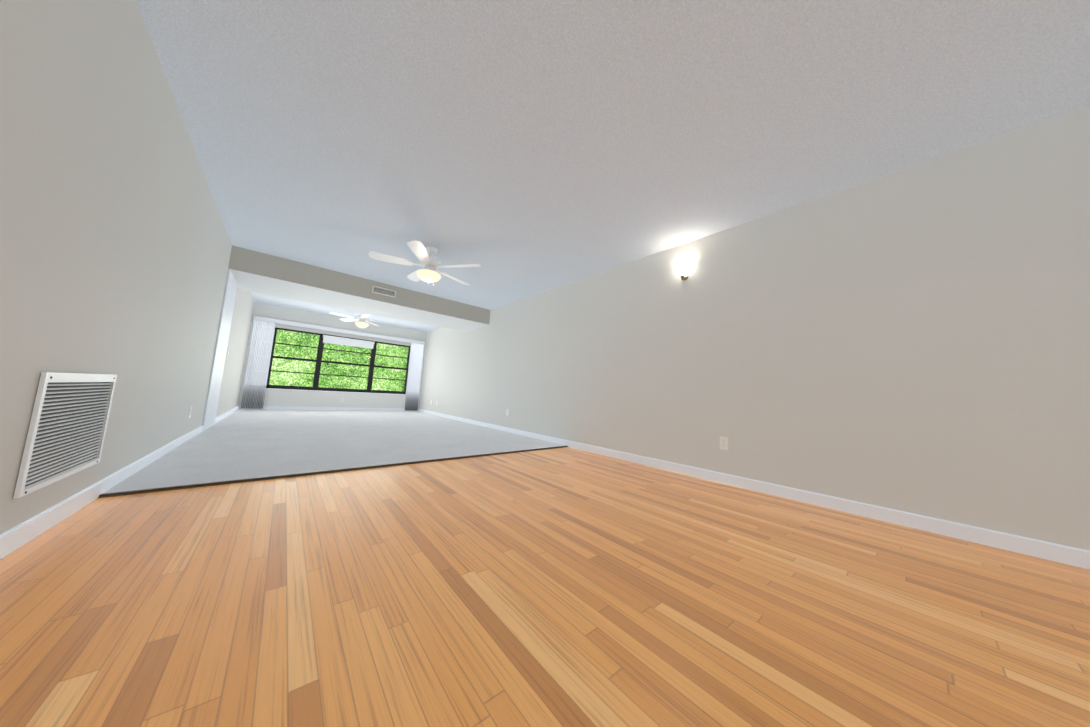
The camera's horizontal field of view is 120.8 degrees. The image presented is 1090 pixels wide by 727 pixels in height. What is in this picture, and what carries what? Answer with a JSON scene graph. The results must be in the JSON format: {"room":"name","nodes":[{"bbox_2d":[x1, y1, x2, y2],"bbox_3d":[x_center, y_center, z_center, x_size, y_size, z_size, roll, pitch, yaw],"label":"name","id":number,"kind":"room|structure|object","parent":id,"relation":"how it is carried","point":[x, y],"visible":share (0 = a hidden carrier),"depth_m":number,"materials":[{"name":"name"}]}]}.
{"room":"empty living room","nodes":[
{"label":"empty living room","id":0,"kind":"room"},
{"bbox_2d":[0,0,253,533],"bbox_3d":[-3.033,-0.439,2.475,0.120,2.440,11.890,8,-8,-39],"label":"wall","id":1,"kind":"structure","parent":0,"point":[115,247],"depth_m":1.43,"materials":[{"name":"beige paint"}]},
{"bbox_2d":[13,372,116,498],"bbox_3d":[-2.184,0.284,1.440,0.016,0.475,0.665,8,-8,-39],"label":"air vent","id":2,"kind":"object","parent":1,"relation":"in","point":[65,437],"visible":1,"depth_m":1.36,"materials":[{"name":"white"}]},
{"bbox_2d":[0,406,238,559],"bbox_3d":[-3.049,0.736,2.398,0.013,0.088,11.650,8,-8,-39],"label":"baseboard","id":3,"kind":"structure","parent":1,"relation":"attached to","point":[18,536],"depth_m":1.51,"materials":[{"name":"white wood"}]},
{"bbox_2d":[202,269,237,430],"bbox_3d":[-4.497,-0.175,4.296,0.016,2.120,0.860,8,-8,-39],"label":"door frame","id":4,"kind":"structure","parent":1,"relation":"attached to","point":[216,375],"depth_m":4.21,"materials":[{"name":"white wood"}]},
{"bbox_2d":[238,302,425,407],"bbox_3d":[-5.280,0.026,8.256,3.902,2.440,0.120,8,-8,-39],"label":"wall","id":5,"kind":"structure","parent":0,"point":[292,398],"depth_m":7.87,"materials":[{"name":"beige paint"}]},
{"bbox_2d":[238,406,410,410],"bbox_3d":[-5.304,1.191,8.085,3.876,0.088,0.013,8,-8,-39],"label":"baseboard","id":6,"kind":"structure","parent":5,"relation":"attached to","point":[325,408],"depth_m":7.84,"materials":[{"name":"white wood"}]},
{"bbox_2d":[248,387,405,394],"bbox_3d":[-5.393,0.734,8.051,3.410,0.022,0.048,8,-8,-39],"label":"window sill","id":7,"kind":"structure","parent":5,"relation":"attached to","point":[329,391],"depth_m":7.91,"materials":[{"name":"white"}]},
{"bbox_2d":[249,325,409,393],"bbox_3d":[-5.378,0.010,8.157,3.370,1.440,0.080,8,-8,-39],"label":"window","id":8,"kind":"structure","parent":5,"relation":"in","point":[319,360],"depth_m":7.85,"materials":[{"name":"glass"}]},
{"bbox_2d":[241,320,275,408],"bbox_3d":[-6.521,-0.005,7.060,0.377,2.045,0.088,8,-8,-39],"label":"vertical blinds","id":9,"kind":"object","parent":8,"relation":"attached to","point":[256,371],"visible":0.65,"depth_m":7.04,"materials":[{"name":"plastic"}]},
{"bbox_2d":[323,334,374,348],"bbox_3d":[-5.209,-0.572,8.251,1.170,0.205,0.068,8,-8,-39],"label":"roller","id":10,"kind":"object","parent":8,"relation":"attached to","point":[347,341],"visible":0.98,"depth_m":8.22,"materials":[{"name":"white fabric"}]},
{"bbox_2d":[253,315,424,344],"bbox_3d":[-5.155,-0.828,8.253,3.842,0.110,0.114,8,-8,-39],"label":"valance","id":11,"kind":"object","parent":5,"relation":"attached to","point":[294,323],"visible":0.96,"depth_m":7.94,"materials":[{"name":"white"}]},
{"bbox_2d":[405,343,423,410],"bbox_3d":[-3.895,0.371,9.246,0.351,2.045,0.084,8,-8,-39],"label":"vertical blinds","id":12,"kind":"object","parent":5,"relation":"attached to","point":[414,379],"visible":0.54,"depth_m":9.22,"materials":[{"name":"fabric"}]},
{"bbox_2d":[0,447,1089,726],"bbox_3d":[0.541,0.906,1.114,4.142,0.100,5.324,8,-8,-39],"label":"floor","id":13,"kind":"structure","parent":0,"point":[562,587],"depth_m":1.02,"materials":[{"name":"brown wood"}]},
{"bbox_2d":[98,446,567,497],"bbox_3d":[-1.080,0.954,3.053,3.911,0.015,0.034,9,-8,-43],"label":"trim","id":14,"kind":"structure","parent":13,"relation":"on","point":[228,482],"depth_m":2.26,"materials":[{"name":"brown metal"}]},
{"bbox_2d":[102,409,565,493],"bbox_3d":[-3.197,1.142,5.562,4.142,0.112,6.826,8,-8,-39],"label":"floor carpet","id":15,"kind":"object","parent":13,"relation":"on","point":[238,444],"visible":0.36,"depth_m":3.60,"materials":[{"name":"grey carpet"}]},
{"bbox_2d":[136,0,1089,331],"bbox_3d":[-1.424,-1.480,3.884,4.142,0.100,11.890,8,-8,-39],"label":"ceiling","id":16,"kind":"structure","parent":0,"point":[516,150],"depth_m":1.88,"materials":[{"name":"white paint"}]},
{"bbox_2d":[228,245,489,330],"bbox_3d":[-3.043,-1.167,5.775,3.902,0.320,1.190,8,-8,-39],"label":"soffit","id":17,"kind":"structure","parent":16,"relation":"attached to","point":[257,272],"depth_m":5.08,"materials":[{"name":"beige paint"}]},
{"bbox_2d":[372,286,395,297],"bbox_3d":[-2.727,-1.219,5.256,0.360,0.115,0.014,8,-8,-39],"label":"supply air vent","id":18,"kind":"object","parent":17,"relation":"attached to","point":[383,291],"visible":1,"depth_m":5.25,"materials":[{"name":"white metal"}]},
{"bbox_2d":[329,312,390,328],"bbox_3d":[-4.202,-1.023,7.123,1.282,0.465,1.251,8,-8,-39],"label":"porch ceiling fan","id":19,"kind":"object","parent":16,"relation":"hanging from","point":[362,319],"visible":0.9,"depth_m":7.07,"materials":[{"name":"white plastic"}]},
{"bbox_2d":[368,240,480,284],"bbox_3d":[-1.466,-1.199,3.877,1.284,0.465,1.242,8,-8,-39],"label":"room ceiling fan","id":20,"kind":"object","parent":16,"relation":"hanging from","point":[430,264],"visible":1,"depth_m":3.73,"materials":[{"name":"white plastic"}]},
{"bbox_2d":[418,105,1089,550],"bbox_3d":[0.040,0.002,5.034,0.120,2.440,11.890,8,-8,-39],"label":"wall","id":21,"kind":"structure","parent":0,"point":[914,339],"depth_m":2.24,"materials":[{"name":"beige paint"}]},
{"bbox_2d":[676,261,693,279],"bbox_3d":[1.474,-0.984,3.311,0.096,0.180,0.187,8,-8,-39],"label":"sconce","id":22,"kind":"object","parent":21,"relation":"attached to","point":[684,268],"visible":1,"depth_m":3.29,"materials":[{"name":"white glass"}]},
{"bbox_2d":[720,436,727,449],"bbox_3d":[1.655,0.738,2.865,0.009,0.115,0.070,8,-8,-39],"label":"electrical outlet","id":23,"kind":"object","parent":21,"relation":"attached to","point":[723,443],"visible":1,"depth_m":2.86,"materials":[{"name":"white plastic"}]},
{"bbox_2d":[418,409,1089,569],"bbox_3d":[-0.079,1.162,4.871,0.013,0.088,11.650,8,-8,-39],"label":"baseboard","id":24,"kind":"structure","parent":21,"relation":"attached to","point":[1072,556],"depth_m":2.14,"materials":[{"name":"white wood"}]},
{"label":"outside","id":25,"kind":"structure","parent":0,"visible":0},
{"bbox_2d":[269,330,407,390],"bbox_3d":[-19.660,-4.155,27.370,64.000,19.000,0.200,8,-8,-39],"label":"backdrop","id":26,"kind":"structure","parent":25,"point":[307,353],"depth_m":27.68,"materials":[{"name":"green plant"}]}
]}

